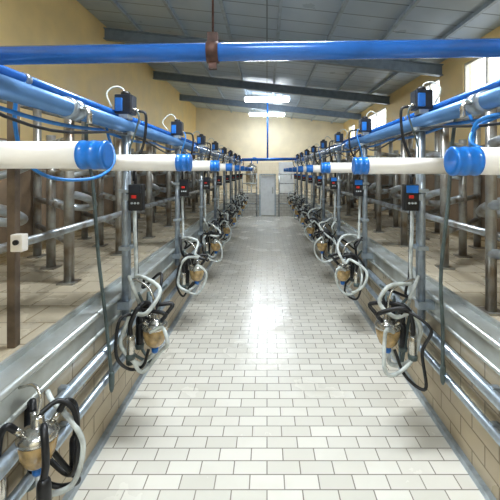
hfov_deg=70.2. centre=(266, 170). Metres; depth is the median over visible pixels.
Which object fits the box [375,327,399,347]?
bowl
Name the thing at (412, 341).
cup
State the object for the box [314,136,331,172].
pulsator
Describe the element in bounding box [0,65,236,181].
pipe
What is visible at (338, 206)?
upright post
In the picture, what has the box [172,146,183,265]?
upright post
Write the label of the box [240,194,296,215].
wall
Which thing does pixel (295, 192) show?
cluster
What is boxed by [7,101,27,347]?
post
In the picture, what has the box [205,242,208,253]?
cup
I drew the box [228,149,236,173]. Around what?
pulsator
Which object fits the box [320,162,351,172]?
tube
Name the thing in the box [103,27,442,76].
roof beam
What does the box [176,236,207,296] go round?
cluster
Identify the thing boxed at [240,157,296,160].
pipe
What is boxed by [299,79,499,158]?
pipe
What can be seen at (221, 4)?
trim
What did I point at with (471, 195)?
gate
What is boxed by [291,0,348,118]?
trim
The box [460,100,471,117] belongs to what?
clamp
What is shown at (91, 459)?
baseboard
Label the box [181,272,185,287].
cup
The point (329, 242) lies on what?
cup
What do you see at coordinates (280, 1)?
trim
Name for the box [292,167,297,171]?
tube
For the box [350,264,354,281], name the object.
cup
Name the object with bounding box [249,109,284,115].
ceiling light
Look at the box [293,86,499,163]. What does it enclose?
pipe
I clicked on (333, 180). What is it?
control box
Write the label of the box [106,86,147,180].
pulsator
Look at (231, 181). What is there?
upright post
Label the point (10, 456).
pipe
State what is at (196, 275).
bowl
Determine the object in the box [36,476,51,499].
cup
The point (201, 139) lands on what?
pulsator
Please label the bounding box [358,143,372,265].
upright post
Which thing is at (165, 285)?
hose
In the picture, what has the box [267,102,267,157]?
pole
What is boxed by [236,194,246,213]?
cluster
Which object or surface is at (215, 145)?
pulsator
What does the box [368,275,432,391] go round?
cluster
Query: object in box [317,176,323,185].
control box
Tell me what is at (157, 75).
roof beam
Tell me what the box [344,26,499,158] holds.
wall
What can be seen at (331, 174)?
gate
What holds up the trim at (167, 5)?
attached to the wall at (241, 133)
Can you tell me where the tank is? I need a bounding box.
[246,157,257,192]
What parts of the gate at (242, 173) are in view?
post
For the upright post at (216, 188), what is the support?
attached to the wall at (95, 421)
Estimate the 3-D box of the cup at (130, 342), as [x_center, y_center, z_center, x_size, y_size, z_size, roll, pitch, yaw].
[-0.805,1.038,2.095,0.056,0.143,0.055,0,0,0]
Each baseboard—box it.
[62,217,238,499]
[303,225,496,499]
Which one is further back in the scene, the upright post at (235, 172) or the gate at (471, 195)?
the upright post at (235, 172)
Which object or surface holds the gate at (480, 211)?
on the floor at (43, 303)
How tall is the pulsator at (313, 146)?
0.626 m
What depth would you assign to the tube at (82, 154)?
1.11 m
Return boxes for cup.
[0,475,5,499]
[23,468,35,491]
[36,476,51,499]
[69,436,82,477]
[126,335,135,360]
[135,323,143,349]
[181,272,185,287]
[185,270,189,286]
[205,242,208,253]
[327,241,330,253]
[329,245,332,255]
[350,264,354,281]
[353,272,358,286]
[398,325,407,352]
[408,335,417,361]
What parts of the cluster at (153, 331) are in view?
lid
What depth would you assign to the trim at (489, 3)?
5.39 m
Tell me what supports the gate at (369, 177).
on the floor at (43, 303)
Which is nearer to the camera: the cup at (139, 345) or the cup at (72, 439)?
the cup at (72, 439)
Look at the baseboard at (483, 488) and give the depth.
2.09 m
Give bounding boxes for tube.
[0,140,113,169]
[60,154,192,170]
[191,160,219,170]
[220,163,232,170]
[232,165,239,170]
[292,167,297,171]
[298,166,305,171]
[306,165,320,172]
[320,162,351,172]
[352,157,446,174]
[444,146,499,175]
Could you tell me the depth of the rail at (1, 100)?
3.81 m
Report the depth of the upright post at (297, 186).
11.55 m
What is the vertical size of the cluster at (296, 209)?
0.596 m
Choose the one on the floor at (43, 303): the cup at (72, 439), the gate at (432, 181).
the gate at (432, 181)
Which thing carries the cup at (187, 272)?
on the cluster at (196, 270)
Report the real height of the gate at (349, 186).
1.600 m
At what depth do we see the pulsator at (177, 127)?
3.58 m
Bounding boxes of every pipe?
[0,0,499,69]
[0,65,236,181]
[0,74,242,163]
[0,209,231,480]
[6,218,230,499]
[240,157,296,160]
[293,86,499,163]
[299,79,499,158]
[299,201,499,410]
[300,209,499,445]
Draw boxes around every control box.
[124,184,144,210]
[177,179,188,195]
[201,177,209,188]
[215,176,221,185]
[224,175,229,182]
[302,174,306,180]
[308,175,313,182]
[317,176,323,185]
[330,177,338,188]
[353,179,365,195]
[402,184,422,210]
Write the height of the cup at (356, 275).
0.144 m
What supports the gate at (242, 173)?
on the floor at (271, 383)
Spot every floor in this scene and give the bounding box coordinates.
[0,189,499,361]
[73,216,484,499]
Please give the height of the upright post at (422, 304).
1.244 m
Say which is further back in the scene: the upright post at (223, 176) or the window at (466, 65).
the upright post at (223, 176)
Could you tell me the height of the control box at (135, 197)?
0.170 m
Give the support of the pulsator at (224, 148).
attached to the pipe at (13, 90)
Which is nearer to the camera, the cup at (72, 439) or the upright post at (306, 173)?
the cup at (72, 439)
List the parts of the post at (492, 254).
plate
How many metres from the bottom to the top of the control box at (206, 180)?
0.170 m
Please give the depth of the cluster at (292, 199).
10.11 m
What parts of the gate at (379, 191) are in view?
curved rail, rail, rail, rail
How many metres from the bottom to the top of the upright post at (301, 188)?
1.244 m
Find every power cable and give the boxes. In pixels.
[0,112,238,164]
[296,122,499,164]
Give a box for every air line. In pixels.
[0,106,233,163]
[302,117,498,162]
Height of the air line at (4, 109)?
0.041 m
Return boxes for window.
[368,107,385,127]
[425,78,438,89]
[464,58,489,92]
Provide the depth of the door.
12.43 m
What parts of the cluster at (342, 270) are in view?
lid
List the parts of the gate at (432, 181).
curved rail, rail, rail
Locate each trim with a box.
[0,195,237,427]
[109,0,211,109]
[162,0,231,112]
[218,0,251,111]
[271,0,282,116]
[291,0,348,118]
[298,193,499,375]
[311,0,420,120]
[331,0,498,122]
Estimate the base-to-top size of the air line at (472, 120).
0.041 m
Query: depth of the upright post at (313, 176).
7.58 m
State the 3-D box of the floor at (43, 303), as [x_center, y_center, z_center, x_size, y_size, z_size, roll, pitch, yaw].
[0.125,0.880,6.750,6.650,0.120,18.500,0,0,0]
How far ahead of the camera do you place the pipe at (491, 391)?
1.88 m
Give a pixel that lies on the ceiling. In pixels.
(248, 20)
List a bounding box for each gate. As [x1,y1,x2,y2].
[0,140,29,226]
[59,121,121,255]
[104,130,159,238]
[136,136,174,226]
[144,140,186,218]
[159,144,198,212]
[171,160,199,205]
[185,149,211,203]
[191,156,213,200]
[242,173,256,216]
[278,173,295,216]
[315,153,335,197]
[317,155,341,199]
[325,150,346,202]
[327,148,358,205]
[336,159,371,210]
[343,142,385,215]
[357,141,400,222]
[369,133,415,232]
[390,130,458,246]
[426,115,499,269]
[476,146,499,218]
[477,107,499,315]
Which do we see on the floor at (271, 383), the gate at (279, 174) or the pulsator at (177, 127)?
the gate at (279, 174)
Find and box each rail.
[0,99,196,152]
[0,183,225,253]
[309,107,499,159]
[309,183,499,240]
[345,110,499,150]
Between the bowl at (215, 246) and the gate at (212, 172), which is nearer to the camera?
the bowl at (215, 246)
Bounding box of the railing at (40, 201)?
[0,108,96,285]
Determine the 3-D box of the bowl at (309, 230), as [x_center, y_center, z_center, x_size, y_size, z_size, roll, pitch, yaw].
[0.755,1.035,6.195,0.149,0.124,0.147,0,0,0]
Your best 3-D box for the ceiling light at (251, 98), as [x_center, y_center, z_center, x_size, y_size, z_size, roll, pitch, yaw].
[0.000,-2.402,11.400,1.480,0.332,0.265,0,0,0]
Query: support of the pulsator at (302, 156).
attached to the pipe at (483, 101)
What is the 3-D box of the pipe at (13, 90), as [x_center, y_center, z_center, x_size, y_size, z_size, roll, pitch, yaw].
[-0.892,-0.280,5.450,0.146,0.120,13.900,0,0,0]
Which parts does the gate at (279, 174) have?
post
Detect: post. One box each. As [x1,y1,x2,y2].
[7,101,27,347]
[117,131,138,320]
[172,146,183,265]
[198,153,205,239]
[212,157,218,225]
[222,159,226,215]
[229,161,232,208]
[234,162,236,201]
[238,163,240,198]
[296,162,298,199]
[299,161,303,201]
[304,160,308,207]
[311,158,316,215]
[320,155,327,225]
[334,151,343,239]
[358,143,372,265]
[408,127,434,319]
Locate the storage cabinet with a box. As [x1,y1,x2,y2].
[279,162,293,192]
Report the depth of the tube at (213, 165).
3.50 m
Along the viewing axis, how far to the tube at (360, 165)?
2.18 m
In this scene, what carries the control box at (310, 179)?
attached to the upright post at (313, 176)
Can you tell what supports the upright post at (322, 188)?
attached to the wall at (476, 443)
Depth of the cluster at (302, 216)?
7.46 m
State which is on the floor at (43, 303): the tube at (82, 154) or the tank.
the tank
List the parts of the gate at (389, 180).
rail, rail, rail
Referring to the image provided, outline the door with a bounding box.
[259,174,275,215]
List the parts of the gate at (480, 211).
curved rail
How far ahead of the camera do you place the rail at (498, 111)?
4.22 m
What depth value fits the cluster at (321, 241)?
4.80 m
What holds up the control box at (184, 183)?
attached to the upright post at (177, 255)
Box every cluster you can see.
[0,383,85,499]
[114,272,174,373]
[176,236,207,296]
[201,219,223,261]
[216,208,232,242]
[225,202,238,229]
[232,197,242,219]
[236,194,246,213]
[240,191,248,206]
[287,191,296,209]
[290,195,300,215]
[293,197,305,219]
[298,202,311,228]
[304,207,321,243]
[313,217,337,262]
[331,234,368,299]
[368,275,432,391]
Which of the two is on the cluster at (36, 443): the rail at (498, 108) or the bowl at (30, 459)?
the bowl at (30, 459)
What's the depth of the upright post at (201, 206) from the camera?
4.93 m
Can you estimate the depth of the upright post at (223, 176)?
7.58 m
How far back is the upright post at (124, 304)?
2.28 m
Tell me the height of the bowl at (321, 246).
0.124 m
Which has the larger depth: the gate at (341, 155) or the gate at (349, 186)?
the gate at (341, 155)
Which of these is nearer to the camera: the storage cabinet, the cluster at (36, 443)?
the cluster at (36, 443)
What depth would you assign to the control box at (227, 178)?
7.56 m
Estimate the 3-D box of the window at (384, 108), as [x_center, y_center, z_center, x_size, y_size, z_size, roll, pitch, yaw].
[3.500,-1.560,11.350,0.060,0.640,2.100,0,0,0]
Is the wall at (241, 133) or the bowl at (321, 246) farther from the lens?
the wall at (241, 133)
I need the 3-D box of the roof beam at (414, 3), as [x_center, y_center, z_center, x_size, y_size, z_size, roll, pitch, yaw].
[2.000,-2.273,6.750,0.050,0.059,18.500,0,0,0]
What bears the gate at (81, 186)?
on the floor at (43, 303)
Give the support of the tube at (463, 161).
attached to the upright post
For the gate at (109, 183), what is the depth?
4.50 m
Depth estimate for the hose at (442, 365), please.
2.00 m
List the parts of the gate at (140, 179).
rail, curved rail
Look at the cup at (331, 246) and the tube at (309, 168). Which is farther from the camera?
the tube at (309, 168)
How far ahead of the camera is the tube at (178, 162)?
2.18 m
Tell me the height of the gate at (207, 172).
1.600 m
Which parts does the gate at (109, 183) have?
rail, rail, curved rail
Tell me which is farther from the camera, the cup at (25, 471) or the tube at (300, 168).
the tube at (300, 168)
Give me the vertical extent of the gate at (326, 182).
1.600 m
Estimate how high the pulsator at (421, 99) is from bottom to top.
0.626 m
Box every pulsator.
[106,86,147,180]
[162,114,193,176]
[193,131,210,175]
[207,138,224,174]
[219,145,230,173]
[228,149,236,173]
[297,151,304,165]
[300,146,309,165]
[307,144,318,164]
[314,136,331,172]
[329,129,347,173]
[348,111,379,156]
[399,81,441,176]
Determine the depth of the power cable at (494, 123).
2.08 m
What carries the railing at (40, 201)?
on the floor at (43, 303)
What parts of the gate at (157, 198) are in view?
rail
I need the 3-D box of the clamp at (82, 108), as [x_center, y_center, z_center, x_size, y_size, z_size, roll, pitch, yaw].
[-0.852,-0.261,1.660,0.066,0.082,0.024,0,0,0]
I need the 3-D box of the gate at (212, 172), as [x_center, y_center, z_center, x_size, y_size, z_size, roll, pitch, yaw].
[-1.916,0.020,10.160,1.521,1.600,0.668,0,0,42]
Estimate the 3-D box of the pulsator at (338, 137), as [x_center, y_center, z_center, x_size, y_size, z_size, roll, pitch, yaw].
[0.995,-0.277,4.946,0.252,0.626,0.120,0,0,0]
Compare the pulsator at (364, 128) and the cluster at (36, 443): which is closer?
the cluster at (36, 443)
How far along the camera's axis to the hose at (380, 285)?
2.96 m
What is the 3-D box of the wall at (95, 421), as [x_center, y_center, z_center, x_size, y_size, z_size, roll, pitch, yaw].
[-1.015,1.250,5.000,0.100,0.660,15.000,0,0,0]
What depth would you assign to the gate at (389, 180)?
6.24 m
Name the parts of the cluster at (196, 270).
lid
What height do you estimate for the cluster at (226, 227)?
0.591 m
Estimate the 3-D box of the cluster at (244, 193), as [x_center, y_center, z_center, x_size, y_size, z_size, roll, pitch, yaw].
[-0.736,0.946,11.501,0.315,0.572,0.408,0,0,0]
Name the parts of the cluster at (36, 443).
lid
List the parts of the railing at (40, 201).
plate, rail, rail, rail, plate, plate, curved rail, curved rail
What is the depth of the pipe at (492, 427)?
1.84 m
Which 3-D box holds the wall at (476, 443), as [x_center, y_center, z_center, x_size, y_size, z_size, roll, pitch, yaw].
[1.130,1.250,5.000,0.100,0.660,15.000,0,0,0]
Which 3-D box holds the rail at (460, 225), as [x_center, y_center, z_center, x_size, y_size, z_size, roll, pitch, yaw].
[1.418,0.400,6.250,0.051,0.051,11.500,0,0,0]
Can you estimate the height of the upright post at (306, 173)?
1.244 m
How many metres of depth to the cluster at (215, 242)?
4.80 m
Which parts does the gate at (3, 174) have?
curved rail, curved rail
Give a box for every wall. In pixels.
[0,0,195,157]
[2,204,237,499]
[196,107,343,188]
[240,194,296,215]
[302,203,499,499]
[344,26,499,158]
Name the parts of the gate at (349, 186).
curved rail, rail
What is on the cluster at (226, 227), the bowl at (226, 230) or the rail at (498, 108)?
the bowl at (226, 230)
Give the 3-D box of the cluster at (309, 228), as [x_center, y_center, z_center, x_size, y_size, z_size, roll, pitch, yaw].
[0.810,0.952,6.223,0.324,0.631,0.426,0,0,7]
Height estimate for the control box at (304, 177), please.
0.170 m
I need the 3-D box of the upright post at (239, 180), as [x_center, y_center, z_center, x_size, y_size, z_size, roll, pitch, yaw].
[-0.913,0.353,11.618,0.111,1.214,0.154,0,0,0]
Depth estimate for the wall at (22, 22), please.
6.03 m
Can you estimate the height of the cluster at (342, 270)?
0.610 m
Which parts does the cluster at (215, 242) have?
lid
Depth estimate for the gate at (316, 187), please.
10.92 m
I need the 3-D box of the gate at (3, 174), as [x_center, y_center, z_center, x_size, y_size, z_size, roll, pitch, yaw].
[-1.916,0.020,2.210,1.521,1.600,0.668,0,0,42]
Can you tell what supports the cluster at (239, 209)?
hanging from the upright post at (231, 181)
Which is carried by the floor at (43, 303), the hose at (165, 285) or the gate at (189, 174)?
the gate at (189, 174)
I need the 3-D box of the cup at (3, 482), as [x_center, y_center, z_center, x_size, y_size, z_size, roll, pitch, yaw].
[-0.953,1.148,1.259,0.056,0.156,0.055,0,0,0]
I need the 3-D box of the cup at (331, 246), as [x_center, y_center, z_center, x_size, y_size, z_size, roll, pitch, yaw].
[0.860,1.062,4.745,0.056,0.140,0.055,0,0,0]
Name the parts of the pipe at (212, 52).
hanger rod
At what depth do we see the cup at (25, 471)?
1.40 m
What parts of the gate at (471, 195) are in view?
curved rail, curved rail, plate, rail, plate, rail, rail, plate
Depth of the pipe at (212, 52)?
1.09 m
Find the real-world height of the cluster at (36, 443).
0.465 m
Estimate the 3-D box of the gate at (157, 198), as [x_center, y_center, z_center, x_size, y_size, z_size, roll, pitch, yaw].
[-1.916,0.020,6.626,1.521,1.600,0.668,0,0,42]
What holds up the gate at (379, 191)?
on the floor at (43, 303)
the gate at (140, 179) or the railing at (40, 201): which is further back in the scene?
the gate at (140, 179)
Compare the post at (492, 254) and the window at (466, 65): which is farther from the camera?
the window at (466, 65)
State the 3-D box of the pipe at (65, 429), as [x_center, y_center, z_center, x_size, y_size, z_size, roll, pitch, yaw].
[-0.935,1.200,5.450,0.059,0.056,13.900,0,0,0]
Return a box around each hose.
[84,122,114,392]
[138,284,167,313]
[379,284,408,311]
[439,118,457,384]
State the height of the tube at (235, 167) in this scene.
0.110 m
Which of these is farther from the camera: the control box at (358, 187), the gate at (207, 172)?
the gate at (207, 172)
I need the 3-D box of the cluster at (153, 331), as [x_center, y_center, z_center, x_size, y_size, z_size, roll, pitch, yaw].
[-0.735,0.976,2.253,0.312,0.637,0.478,0,0,0]
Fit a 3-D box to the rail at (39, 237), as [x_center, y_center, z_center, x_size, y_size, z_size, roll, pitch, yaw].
[-1.368,0.400,6.250,0.051,0.051,11.500,0,0,0]
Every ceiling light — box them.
[244,91,289,101]
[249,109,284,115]
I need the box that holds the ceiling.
[77,0,499,122]
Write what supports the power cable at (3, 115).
hanging from the pipe at (13, 90)
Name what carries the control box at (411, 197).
attached to the upright post at (422, 304)
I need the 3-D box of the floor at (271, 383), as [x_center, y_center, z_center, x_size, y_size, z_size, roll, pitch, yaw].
[0.058,1.630,5.010,2.085,0.100,15.020,0,0,0]
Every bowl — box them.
[17,435,57,470]
[142,328,166,347]
[189,270,203,280]
[211,243,220,250]
[223,227,230,233]
[306,228,313,233]
[317,243,326,250]
[335,269,349,280]
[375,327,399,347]
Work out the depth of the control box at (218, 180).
6.24 m
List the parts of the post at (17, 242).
post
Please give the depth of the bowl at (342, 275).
3.49 m
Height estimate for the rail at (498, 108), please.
0.051 m
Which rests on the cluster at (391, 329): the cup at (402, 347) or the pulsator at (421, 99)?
the cup at (402, 347)
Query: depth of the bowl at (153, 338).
2.16 m
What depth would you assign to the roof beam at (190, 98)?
12.99 m
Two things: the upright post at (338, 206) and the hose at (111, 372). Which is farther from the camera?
the upright post at (338, 206)
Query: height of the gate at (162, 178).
1.600 m
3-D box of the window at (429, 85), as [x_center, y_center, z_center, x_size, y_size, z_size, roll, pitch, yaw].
[3.500,-1.560,7.600,0.060,0.640,1.000,0,0,0]
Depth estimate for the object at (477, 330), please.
2.11 m
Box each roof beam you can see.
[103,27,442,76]
[153,71,389,104]
[179,94,360,119]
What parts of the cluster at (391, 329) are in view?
lid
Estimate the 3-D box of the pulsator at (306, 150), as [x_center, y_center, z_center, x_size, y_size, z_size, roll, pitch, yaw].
[0.995,-0.291,8.912,0.309,0.655,0.134,0,0,-5]
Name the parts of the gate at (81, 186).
rail, rail, rail, curved rail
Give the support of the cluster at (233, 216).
hanging from the upright post at (223, 176)
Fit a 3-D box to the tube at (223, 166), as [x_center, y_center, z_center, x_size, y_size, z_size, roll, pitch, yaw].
[-0.877,-0.052,4.872,0.805,0.110,0.110,0,0,0]

